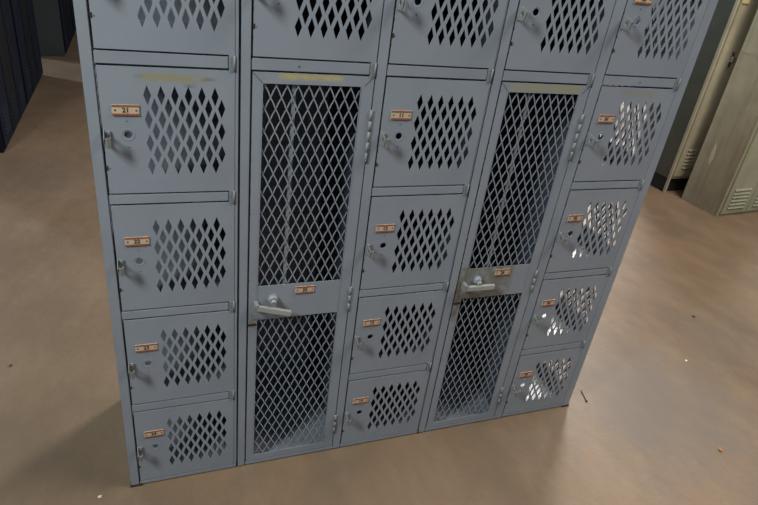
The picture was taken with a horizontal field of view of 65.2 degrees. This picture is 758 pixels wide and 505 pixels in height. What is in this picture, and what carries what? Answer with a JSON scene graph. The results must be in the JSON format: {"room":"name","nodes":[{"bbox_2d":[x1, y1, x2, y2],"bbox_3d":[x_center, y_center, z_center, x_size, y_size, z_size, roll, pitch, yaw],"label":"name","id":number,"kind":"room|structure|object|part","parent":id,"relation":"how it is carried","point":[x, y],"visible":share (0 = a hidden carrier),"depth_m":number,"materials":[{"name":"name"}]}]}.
{"room":"changing room","nodes":[
{"label":"changing room","id":0,"kind":"room"},
{"bbox_2d":[0,30,757,504],"bbox_3d":[-0.127,-0.612,4.281,21.000,0.100,19.000,-4,31,-20],"label":"floor","id":1,"kind":"structure","parent":0,"point":[651,428],"depth_m":2.20,"materials":[{"name":"beige concrete"}]},
{"bbox_2d":[0,0,26,152],"bbox_3d":[-2.523,-1.623,3.498,0.454,1.830,0.938,-4,31,-20],"label":"locker","id":2,"kind":"object","parent":1,"relation":"on","point":[13,102],"visible":1,"depth_m":3.87,"materials":[{"name":"blue metal"}]},
{"bbox_3d":[-2.237,-1.485,3.326,0.022,1.788,0.296,-4,31,-20],"label":"door","id":3,"kind":"part","parent":2,"relation":"part of","materials":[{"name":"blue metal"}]},
{"bbox_3d":[-2.337,-1.635,3.568,0.022,1.788,0.296,-4,31,-20],"label":"door","id":4,"kind":"part","parent":2,"relation":"part of","materials":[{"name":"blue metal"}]},
{"bbox_2d":[10,0,42,106],"bbox_3d":[-2.837,-2.091,4.256,0.454,1.830,0.938,-4,31,-20],"label":"locker","id":5,"kind":"object","parent":1,"relation":"on","point":[23,15],"visible":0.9,"depth_m":4.52,"materials":[{"name":"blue metal"}]},
{"bbox_3d":[-2.651,-2.103,4.327,0.022,1.788,0.296,-4,31,-20],"label":"door","id":6,"kind":"part","parent":5,"relation":"part of","materials":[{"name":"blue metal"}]},
{"bbox_3d":[-2.751,-2.252,4.569,0.022,1.788,0.296,-4,31,-20],"label":"door","id":7,"kind":"part","parent":5,"relation":"part of","materials":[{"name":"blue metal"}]},
{"bbox_2d":[32,0,73,56],"bbox_3d":[-3.286,-2.915,5.620,0.474,1.830,0.932,-4,31,-20],"label":"locker","id":8,"kind":"object","parent":1,"relation":"on","point":[53,19],"visible":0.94,"depth_m":5.64,"materials":[{"name":"grey metal"}]},
{"bbox_3d":[-2.990,-2.780,5.453,0.022,1.788,0.294,-4,31,-20],"label":"door","id":9,"kind":"part","parent":8,"relation":"part of","materials":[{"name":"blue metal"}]},
{"bbox_3d":[-3.090,-2.928,5.694,0.022,1.788,0.294,-4,31,-20],"label":"door","id":10,"kind":"part","parent":8,"relation":"part of","materials":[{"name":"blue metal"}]},
{"bbox_3d":[-3.189,-3.077,5.935,0.022,1.788,0.294,-4,31,-20],"label":"door","id":11,"kind":"part","parent":8,"relation":"part of","materials":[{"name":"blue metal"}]},
{"bbox_2d":[70,0,75,32],"bbox_3d":[-3.598,-3.381,6.375,0.474,1.830,0.932,-4,31,-20],"label":"locker","id":12,"kind":"object","parent":1,"relation":"on","point":[71,1],"visible":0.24,"depth_m":6.54,"materials":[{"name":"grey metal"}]},
{"bbox_2d":[73,0,717,486],"bbox_3d":[0.032,-0.127,1.761,1.540,1.541,0.433,-4,31,-20],"label":"lockers","id":13,"kind":"object","parent":1,"relation":"on","point":[325,224],"visible":1,"depth_m":1.59,"materials":[{"name":"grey metal"}]},
{"bbox_3d":[-0.617,0.007,1.356,0.022,1.535,0.016,-4,31,-20],"label":"post","id":14,"kind":"part","parent":13,"relation":"part of","materials":[{"name":"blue metal"}]},
{"bbox_3d":[-0.692,-0.091,1.513,0.001,1.531,0.382,-4,31,-20],"label":"perforated panel","id":15,"kind":"part","parent":13,"relation":"part of","materials":[{"name":"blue metal"}]},
{"bbox_3d":[-0.515,-0.289,1.204,0.052,0.022,0.003,-4,31,-20],"label":"number plate","id":16,"kind":"part","parent":13,"relation":"part of","materials":[{"name":"beige metal"}]},
{"bbox_3d":[-0.552,-0.025,1.351,0.052,0.022,0.003,-4,31,-20],"label":"number plate","id":17,"kind":"part","parent":13,"relation":"part of","materials":[{"name":"beige metal"}]},
{"bbox_3d":[-0.589,0.241,1.500,0.052,0.022,0.003,-4,31,-20],"label":"number plate","id":18,"kind":"part","parent":13,"relation":"part of","materials":[{"name":"beige metal"}]},
{"bbox_3d":[-0.626,0.503,1.647,0.052,0.022,0.003,-4,31,-20],"label":"number plate","id":19,"kind":"part","parent":13,"relation":"part of","materials":[{"name":"metal"}]},
{"bbox_2d":[90,19,228,58],"bbox_3d":[-0.497,-0.492,1.347,0.295,0.001,0.381,-4,31,-20],"label":"shelf","id":20,"kind":"object","parent":13,"relation":"attached to","point":[214,22],"depth_m":1.28,"materials":[{"name":"metal"}]},
{"bbox_3d":[-0.432,-0.392,1.187,0.253,0.032,0.016,-4,31,-20],"label":"rail","id":21,"kind":"part","parent":13,"relation":"part of","materials":[{"name":"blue metal"}]},
{"bbox_3d":[-0.406,-0.521,1.115,0.264,0.275,0.014,-4,31,-20],"label":"box door","id":22,"kind":"part","parent":13,"relation":"part of","materials":[{"name":"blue metal"}]},
{"bbox_3d":[-0.443,-0.256,1.264,0.264,0.272,0.014,-4,31,-20],"label":"box door","id":23,"kind":"part","parent":13,"relation":"part of","materials":[{"name":"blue metal"}]},
{"bbox_2d":[104,136,228,194],"bbox_3d":[-0.534,-0.228,1.494,0.295,0.001,0.381,-4,31,-20],"label":"shelf","id":24,"kind":"object","parent":13,"relation":"attached to","point":[150,143],"depth_m":1.54,"materials":[{"name":"metal"}]},
{"bbox_3d":[-0.469,-0.129,1.334,0.253,0.030,0.016,-4,31,-20],"label":"rail","id":25,"kind":"part","parent":13,"relation":"part of","materials":[{"name":"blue metal"}]},
{"bbox_2d":[115,232,225,310],"bbox_3d":[-0.572,0.040,1.644,0.295,0.001,0.381,-4,31,-20],"label":"shelf","id":26,"kind":"object","parent":13,"relation":"attached to","point":[187,235],"depth_m":1.67,"materials":[{"name":"metal"}]},
{"bbox_3d":[-0.480,0.009,1.412,0.264,0.279,0.014,-4,31,-20],"label":"box door","id":27,"kind":"part","parent":13,"relation":"part of","materials":[{"name":"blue metal"}]},
{"bbox_2d":[125,324,225,403],"bbox_3d":[-0.608,0.303,1.791,0.295,0.001,0.381,-4,31,-20],"label":"shelf","id":28,"kind":"object","parent":13,"relation":"attached to","point":[163,335],"depth_m":1.78,"materials":[{"name":"metal"}]},
{"bbox_3d":[-0.506,0.139,1.484,0.253,0.030,0.016,-4,31,-20],"label":"rail","id":29,"kind":"part","parent":13,"relation":"part of","materials":[{"name":"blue metal"}]},
{"bbox_3d":[-0.517,0.275,1.560,0.264,0.274,0.014,-4,31,-20],"label":"box door","id":30,"kind":"part","parent":13,"relation":"part of","materials":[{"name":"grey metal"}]},
{"bbox_2d":[133,411,226,478],"bbox_3d":[-0.644,0.559,1.934,0.295,0.001,0.381,-4,31,-20],"label":"shelf","id":31,"kind":"object","parent":13,"relation":"attached to","point":[170,435],"depth_m":1.89,"materials":[{"name":"metal"}]},
{"bbox_3d":[-0.543,0.403,1.631,0.253,0.032,0.016,-4,31,-20],"label":"rail","id":32,"kind":"part","parent":13,"relation":"part of","materials":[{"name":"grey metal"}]},
{"bbox_3d":[-0.554,0.536,1.706,0.264,0.266,0.014,-4,31,-20],"label":"box door","id":33,"kind":"part","parent":13,"relation":"part of","materials":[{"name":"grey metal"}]},
{"bbox_3d":[-0.570,0.654,1.775,0.270,0.020,0.016,-4,31,-20],"label":"sill","id":34,"kind":"part","parent":13,"relation":"part of","materials":[{"name":"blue metal"}]},
{"bbox_3d":[-0.352,-0.011,1.454,0.007,1.535,0.016,-4,31,-20],"label":"post","id":35,"kind":"part","parent":13,"relation":"part of","materials":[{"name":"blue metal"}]},
{"bbox_3d":[-0.335,-0.012,1.461,0.020,1.535,0.016,-4,31,-20],"label":"post","id":36,"kind":"part","parent":13,"relation":"part of","materials":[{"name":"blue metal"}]},
{"bbox_3d":[-0.297,0.162,1.573,0.073,0.030,0.002,-4,31,-20],"label":"handle plate","id":37,"kind":"part","parent":13,"relation":"part of","materials":[{"name":"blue metal"}]},
{"bbox_3d":[-0.279,0.148,1.557,0.098,0.043,0.027,-4,31,-20],"label":"handle","id":38,"kind":"part","parent":13,"relation":"part of","materials":[{"name":"metal"}]},
{"bbox_2d":[236,367,325,460],"bbox_3d":[-0.357,0.540,2.041,0.315,0.001,0.381,-4,31,-20],"label":"shelf","id":39,"kind":"object","parent":13,"relation":"attached to","point":[278,373],"depth_m":2.04,"materials":[{"name":"metal"}]},
{"bbox_3d":[-0.284,0.634,1.881,0.280,0.020,0.016,-4,31,-20],"label":"sill","id":40,"kind":"part","parent":13,"relation":"part of","materials":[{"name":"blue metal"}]},
{"bbox_3d":[-0.039,-0.235,1.933,1.536,1.531,0.002,-4,31,-20],"label":"panel","id":41,"kind":"part","parent":13,"relation":"part of","materials":[{"name":"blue metal"}]},
{"bbox_2d":[239,26,370,63],"bbox_3d":[-0.210,-0.511,1.453,0.315,0.001,0.381,-4,31,-20],"label":"shelf","id":42,"kind":"object","parent":13,"relation":"attached to","point":[298,28],"depth_m":1.36,"materials":[{"name":"metal"}]},
{"bbox_3d":[-0.197,0.099,1.574,0.052,0.022,0.003,-4,31,-20],"label":"number plate","id":43,"kind":"part","parent":13,"relation":"part of","materials":[{"name":"beige metal"}]},
{"bbox_3d":[-0.212,0.119,1.591,0.274,1.183,0.015,-4,31,-20],"label":"door","id":44,"kind":"part","parent":13,"relation":"part of","materials":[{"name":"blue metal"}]},
{"bbox_3d":[-0.146,-0.411,1.293,0.263,0.032,0.016,-4,31,-20],"label":"rail","id":45,"kind":"part","parent":13,"relation":"part of","materials":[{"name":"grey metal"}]},
{"bbox_3d":[-0.120,-0.541,1.222,0.274,0.275,0.014,-4,31,-20],"label":"box door","id":46,"kind":"part","parent":13,"relation":"part of","materials":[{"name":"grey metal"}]},
{"bbox_3d":[-0.058,0.465,1.858,0.052,0.022,0.003,-4,31,-20],"label":"number plate","id":47,"kind":"part","parent":13,"relation":"part of","materials":[{"name":"metal"}]},
{"bbox_3d":[-0.050,-0.032,1.567,0.024,1.535,0.016,-4,31,-20],"label":"post","id":48,"kind":"part","parent":13,"relation":"part of","materials":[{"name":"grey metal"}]},
{"bbox_3d":[-0.021,0.203,1.712,0.052,0.022,0.003,-4,31,-20],"label":"number plate","id":49,"kind":"part","parent":13,"relation":"part of","materials":[{"name":"beige metal"}]},
{"bbox_3d":[0.001,0.615,1.987,0.278,0.020,0.016,-4,31,-20],"label":"sill","id":50,"kind":"part","parent":13,"relation":"part of","materials":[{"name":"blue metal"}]},
{"bbox_2d":[357,385,409,428],"bbox_3d":[-0.072,0.520,2.147,0.289,0.001,0.381,-4,31,-20],"label":"shelf","id":51,"kind":"object","parent":13,"relation":"attached to","point":[391,387],"depth_m":2.11,"materials":[{"name":"metal"}]},
{"bbox_3d":[0.017,0.497,1.918,0.272,0.266,0.014,-4,31,-20],"label":"box door","id":52,"kind":"part","parent":13,"relation":"part of","materials":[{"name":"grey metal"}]},
{"bbox_3d":[0.016,-0.064,1.563,0.052,0.022,0.003,-4,31,-20],"label":"number plate","id":53,"kind":"part","parent":13,"relation":"part of","materials":[{"name":"beige metal"}]},
{"bbox_3d":[0.028,0.364,1.843,0.260,0.032,0.016,-4,31,-20],"label":"rail","id":54,"kind":"part","parent":13,"relation":"part of","materials":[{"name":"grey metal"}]},
{"bbox_2d":[368,307,422,357],"bbox_3d":[-0.036,0.264,2.004,0.289,0.001,0.381,-4,31,-20],"label":"shelf","id":55,"kind":"object","parent":13,"relation":"attached to","point":[396,310],"depth_m":1.99,"materials":[{"name":"metal"}]},
{"bbox_3d":[0.054,0.236,1.772,0.272,0.274,0.014,-4,31,-20],"label":"box door","id":56,"kind":"part","parent":13,"relation":"part of","materials":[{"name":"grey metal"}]},
{"bbox_3d":[0.065,0.100,1.696,0.260,0.030,0.016,-4,31,-20],"label":"rail","id":57,"kind":"part","parent":13,"relation":"part of","materials":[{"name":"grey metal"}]},
{"bbox_3d":[0.053,-0.328,1.415,0.052,0.022,0.003,-4,31,-20],"label":"number plate","id":58,"kind":"part","parent":13,"relation":"part of","materials":[{"name":"beige metal"}]},
{"bbox_2d":[380,227,431,272],"bbox_3d":[0.001,0.001,1.856,0.289,0.001,0.381,-4,31,-20],"label":"shelf","id":59,"kind":"object","parent":13,"relation":"attached to","point":[399,233],"depth_m":1.87,"materials":[{"name":"metal"}]},
{"bbox_3d":[0.091,-0.030,1.624,0.272,0.279,0.014,-4,31,-20],"label":"box door","id":60,"kind":"part","parent":13,"relation":"part of","materials":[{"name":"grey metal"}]},
{"bbox_3d":[0.102,-0.168,1.546,0.260,0.030,0.016,-4,31,-20],"label":"rail","id":61,"kind":"part","parent":13,"relation":"part of","materials":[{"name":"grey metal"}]},
{"bbox_2d":[396,137,463,184],"bbox_3d":[0.038,-0.267,1.707,0.289,0.001,0.381,-4,31,-20],"label":"shelf","id":62,"kind":"object","parent":13,"relation":"attached to","point":[413,143],"depth_m":1.76,"materials":[{"name":"metal"}]},
{"bbox_3d":[0.128,-0.295,1.476,0.272,0.272,0.014,-4,31,-20],"label":"box door","id":63,"kind":"part","parent":13,"relation":"part of","materials":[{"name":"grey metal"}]},
{"bbox_3d":[0.139,-0.431,1.399,0.260,0.032,0.016,-4,31,-20],"label":"rail","id":64,"kind":"part","parent":13,"relation":"part of","materials":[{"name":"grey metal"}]},
{"bbox_3d":[0.165,-0.560,1.328,0.272,0.275,0.014,-4,31,-20],"label":"box door","id":65,"kind":"part","parent":13,"relation":"part of","materials":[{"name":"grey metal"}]},
{"bbox_3d":[0.285,0.596,2.093,0.274,0.020,0.016,-4,31,-20],"label":"sill","id":66,"kind":"part","parent":13,"relation":"part of","materials":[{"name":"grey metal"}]},
{"bbox_2d":[434,348,489,421],"bbox_3d":[0.212,0.501,2.253,0.315,0.001,0.381,-4,31,-20],"label":"shelf","id":67,"kind":"object","parent":13,"relation":"attached to","point":[453,350],"depth_m":2.21,"materials":[{"name":"metal"}]},
{"bbox_3d":[0.221,-0.050,1.667,0.002,1.535,0.016,-4,31,-20],"label":"post","id":68,"kind":"part","parent":13,"relation":"part of","materials":[{"name":"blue metal"}]},
{"bbox_3d":[0.236,-0.051,1.673,0.024,1.535,0.016,-4,31,-20],"label":"post","id":69,"kind":"part","parent":13,"relation":"part of","materials":[{"name":"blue metal"}]},
{"bbox_3d":[0.275,0.123,1.785,0.073,0.030,0.002,-4,31,-20],"label":"handle plate","id":70,"kind":"part","parent":13,"relation":"part of","materials":[{"name":"grey metal"}]},
{"bbox_3d":[0.295,0.100,1.765,0.100,0.022,0.027,-4,31,-20],"label":"handle","id":71,"kind":"part","parent":13,"relation":"part of","materials":[{"name":"metal"}]},
{"bbox_3d":[0.372,0.060,1.786,0.052,0.022,0.003,-4,31,-20],"label":"number plate","id":72,"kind":"part","parent":13,"relation":"part of","materials":[{"name":"beige metal"}]},
{"bbox_3d":[0.357,0.080,1.802,0.268,1.183,0.015,-4,31,-20],"label":"door","id":73,"kind":"part","parent":13,"relation":"part of","materials":[{"name":"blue metal"}]},
{"bbox_3d":[0.514,0.426,2.071,0.052,0.022,0.003,-4,31,-20],"label":"number plate","id":74,"kind":"part","parent":13,"relation":"part of","materials":[{"name":"metal"}]},
{"bbox_3d":[0.567,0.576,2.198,0.265,0.020,0.016,-4,31,-20],"label":"sill","id":75,"kind":"part","parent":13,"relation":"part of","materials":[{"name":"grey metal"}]},
{"bbox_2d":[521,371,557,400],"bbox_3d":[0.500,0.481,2.360,0.296,0.001,0.381,-4,31,-20],"label":"shelf","id":76,"kind":"object","parent":13,"relation":"attached to","point":[540,375],"depth_m":2.31,"materials":[{"name":"grey metal"}]},
{"bbox_3d":[0.584,0.459,2.129,0.259,0.266,0.014,-4,31,-20],"label":"box door","id":77,"kind":"part","parent":13,"relation":"part of","materials":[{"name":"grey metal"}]},
{"bbox_3d":[0.423,-0.450,1.505,0.256,0.032,0.016,-4,31,-20],"label":"rail","id":78,"kind":"part","parent":13,"relation":"part of","materials":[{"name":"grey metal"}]},
{"bbox_3d":[0.551,0.164,1.924,0.052,0.022,0.003,-4,31,-20],"label":"number plate","id":79,"kind":"part","parent":13,"relation":"part of","materials":[{"name":"beige metal"}]},
{"bbox_3d":[0.594,0.326,2.054,0.247,0.032,0.016,-4,31,-20],"label":"rail","id":80,"kind":"part","parent":13,"relation":"part of","materials":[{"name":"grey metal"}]},
{"bbox_2d":[542,308,574,334],"bbox_3d":[0.536,0.226,2.216,0.296,0.001,0.381,-4,31,-20],"label":"shelf","id":81,"kind":"object","parent":13,"relation":"attached to","point":[558,311],"depth_m":2.18,"materials":[{"name":"grey metal"}]},
{"bbox_3d":[0.449,-0.579,1.433,0.268,0.275,0.014,-4,31,-20],"label":"box door","id":82,"kind":"part","parent":13,"relation":"part of","materials":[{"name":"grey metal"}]},
{"bbox_3d":[0.519,-0.070,1.778,0.031,1.535,0.016,-4,31,-20],"label":"post","id":83,"kind":"part","parent":13,"relation":"part of","materials":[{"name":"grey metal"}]},
{"bbox_3d":[0.620,0.197,1.983,0.259,0.274,0.014,-4,31,-20],"label":"box door","id":84,"kind":"part","parent":13,"relation":"part of","materials":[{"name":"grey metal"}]},
{"bbox_3d":[0.588,-0.103,1.775,0.052,0.022,0.003,-4,31,-20],"label":"number plate","id":85,"kind":"part","parent":13,"relation":"part of","materials":[{"name":"beige metal"}]},
{"bbox_3d":[0.631,0.061,1.906,0.247,0.030,0.016,-4,31,-20],"label":"rail","id":86,"kind":"part","parent":13,"relation":"part of","materials":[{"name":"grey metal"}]},
{"bbox_2d":[568,232,594,256],"bbox_3d":[0.573,-0.038,2.069,0.296,0.001,0.381,-4,31,-20],"label":"shelf","id":87,"kind":"object","parent":13,"relation":"attached to","point":[578,239],"depth_m":2.06,"materials":[{"name":"grey metal"}]},
{"bbox_3d":[0.657,-0.069,1.835,0.259,0.279,0.014,-4,31,-20],"label":"box door","id":88,"kind":"part","parent":13,"relation":"part of","materials":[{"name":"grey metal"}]},
{"bbox_3d":[0.669,-0.206,1.757,0.247,0.030,0.016,-4,31,-20],"label":"rail","id":89,"kind":"part","parent":13,"relation":"part of","materials":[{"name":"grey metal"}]},
{"bbox_3d":[0.625,-0.367,1.628,0.052,0.022,0.003,-4,31,-20],"label":"number plate","id":90,"kind":"part","parent":13,"relation":"part of","materials":[{"name":"beige metal"}]},
{"bbox_3d":[0.733,-0.188,2.042,0.001,1.531,0.382,-4,31,-20],"label":"perforated panel","id":91,"kind":"part","parent":13,"relation":"part of","materials":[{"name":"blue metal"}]},
{"bbox_3d":[0.695,-0.333,1.687,0.259,0.272,0.014,-4,31,-20],"label":"box door","id":92,"kind":"part","parent":13,"relation":"part of","materials":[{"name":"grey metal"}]},
{"bbox_3d":[0.705,-0.469,1.610,0.247,0.032,0.016,-4,31,-20],"label":"rail","id":93,"kind":"part","parent":13,"relation":"part of","materials":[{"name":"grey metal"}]},
{"bbox_3d":[0.795,-0.089,1.881,0.032,1.535,0.016,-4,31,-20],"label":"post","id":94,"kind":"part","parent":13,"relation":"part of","materials":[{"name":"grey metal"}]},
{"bbox_3d":[0.662,-0.632,1.479,0.052,0.022,0.003,-4,31,-20],"label":"number plate","id":95,"kind":"part","parent":13,"relation":"part of","materials":[{"name":"beige metal"}]},
{"bbox_3d":[0.732,-0.599,1.538,0.259,0.275,0.014,-4,31,-20],"label":"box door","id":96,"kind":"part","parent":13,"relation":"part of","materials":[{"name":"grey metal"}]},
{"bbox_2d":[634,0,757,192],"bbox_3d":[2.479,-1.355,4.271,0.640,1.830,0.434,-5,32,-22],"label":"locker","id":97,"kind":"object","parent":1,"relation":"on","point":[731,21],"visible":0.56,"depth_m":4.13,"materials":[{"name":"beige metal"}]},
{"bbox_3d":[2.414,-1.298,4.036,0.299,1.673,0.022,-5,32,-22],"label":"door","id":98,"kind":"part","parent":97,"relation":"part of","materials":[{"name":"beige metal"}]},
{"bbox_3d":[2.382,-1.299,4.002,0.026,0.100,0.025,-5,32,-22],"label":"handle","id":99,"kind":"part","parent":97,"relation":"part of","materials":[{"name":"silver metal"}]},
{"bbox_2d":[681,9,757,216],"bbox_3d":[2.805,-1.156,3.995,0.857,1.830,0.339,-7,32,-25],"label":"locker","id":100,"kind":"object","parent":1,"relation":"on","point":[723,180],"visible":1,"depth_m":4.03,"materials":[{"name":"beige metal"}]},
{"bbox_3d":[2.616,-1.056,3.772,0.269,1.788,0.022,-7,32,-25],"label":"door","id":101,"kind":"part","parent":100,"relation":"part of","materials":[{"name":"beige metal"}]},
{"bbox_3d":[2.865,-1.085,3.887,0.269,1.788,0.022,-7,32,-25],"label":"door","id":102,"kind":"part","parent":100,"relation":"part of","materials":[{"name":"beige metal"}]}
]}

